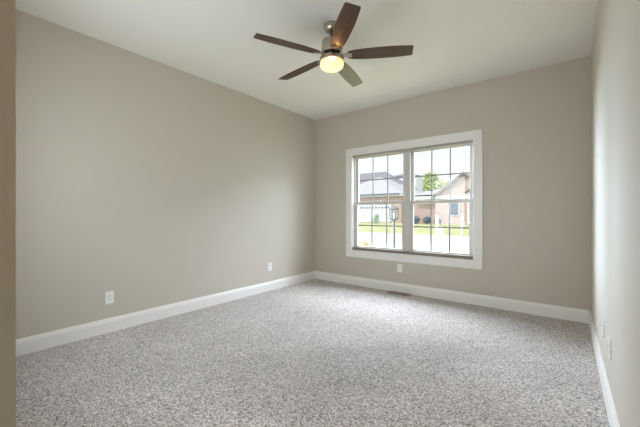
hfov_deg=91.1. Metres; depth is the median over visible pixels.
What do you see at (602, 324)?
cable plate
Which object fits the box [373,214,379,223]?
shrub
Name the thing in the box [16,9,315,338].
wall
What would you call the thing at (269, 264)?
wall outlet
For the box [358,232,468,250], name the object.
street
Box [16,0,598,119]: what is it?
ceiling
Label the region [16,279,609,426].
floor
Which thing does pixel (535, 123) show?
wall
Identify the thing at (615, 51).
wall
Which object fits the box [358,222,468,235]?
lawn
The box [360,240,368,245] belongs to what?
shrub
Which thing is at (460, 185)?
house
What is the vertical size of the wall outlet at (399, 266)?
0.116 m
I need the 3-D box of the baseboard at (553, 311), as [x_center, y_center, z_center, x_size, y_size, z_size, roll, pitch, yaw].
[1.341,1.060,4.325,3.586,0.133,0.016,0,0,38]
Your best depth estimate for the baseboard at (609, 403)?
1.93 m
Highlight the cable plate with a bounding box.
[600,318,603,337]
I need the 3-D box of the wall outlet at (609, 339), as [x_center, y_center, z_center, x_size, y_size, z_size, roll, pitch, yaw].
[1.636,0.762,1.774,0.008,0.116,0.072,0,0,38]
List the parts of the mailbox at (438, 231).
post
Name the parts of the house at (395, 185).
door trim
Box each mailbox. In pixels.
[435,215,443,249]
[461,215,465,234]
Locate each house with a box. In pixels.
[358,172,422,222]
[394,174,427,191]
[414,171,469,224]
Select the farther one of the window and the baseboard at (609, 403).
the window
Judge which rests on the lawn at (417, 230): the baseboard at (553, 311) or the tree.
the tree
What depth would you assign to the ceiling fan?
2.61 m
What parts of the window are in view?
sash, sash, sill, head rail, frame, sash, sash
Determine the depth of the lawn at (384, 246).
13.14 m
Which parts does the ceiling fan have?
blade, blade, lamp globe, blade, blade, blade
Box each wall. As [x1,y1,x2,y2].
[0,0,15,426]
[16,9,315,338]
[316,56,589,311]
[590,0,639,426]
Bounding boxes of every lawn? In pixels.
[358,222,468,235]
[358,244,468,253]
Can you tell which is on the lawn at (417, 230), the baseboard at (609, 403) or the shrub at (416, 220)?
the shrub at (416, 220)
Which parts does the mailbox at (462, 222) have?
post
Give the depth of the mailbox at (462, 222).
21.50 m
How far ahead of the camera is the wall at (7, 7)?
0.57 m
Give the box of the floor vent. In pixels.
[386,291,411,295]
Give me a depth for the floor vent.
4.40 m
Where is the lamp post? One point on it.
(393, 219)
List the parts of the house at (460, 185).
band trim, rake trim, pane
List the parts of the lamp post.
post, lantern frame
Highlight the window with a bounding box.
[346,129,482,269]
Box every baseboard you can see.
[16,271,315,356]
[316,271,588,323]
[589,311,619,426]
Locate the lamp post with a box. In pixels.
[389,206,398,247]
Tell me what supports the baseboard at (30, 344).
attached to the wall at (151, 183)
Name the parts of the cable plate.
plate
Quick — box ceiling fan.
[253,2,413,86]
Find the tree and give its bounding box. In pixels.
[422,170,449,190]
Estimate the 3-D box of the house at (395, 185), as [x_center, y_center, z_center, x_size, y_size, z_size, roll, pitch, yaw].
[8.806,-3.448,61.517,24.000,9.750,19.280,0,0,38]
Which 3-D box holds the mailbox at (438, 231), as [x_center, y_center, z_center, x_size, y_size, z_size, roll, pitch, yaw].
[4.956,0.832,13.043,0.335,1.550,0.160,0,0,23]
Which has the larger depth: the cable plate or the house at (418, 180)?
the house at (418, 180)
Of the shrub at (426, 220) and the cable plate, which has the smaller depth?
the cable plate
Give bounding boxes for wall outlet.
[105,291,113,303]
[268,263,271,270]
[397,264,401,271]
[608,336,610,360]
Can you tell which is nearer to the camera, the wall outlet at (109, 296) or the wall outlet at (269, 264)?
the wall outlet at (109, 296)
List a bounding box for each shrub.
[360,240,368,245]
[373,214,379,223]
[414,216,419,223]
[422,216,429,223]

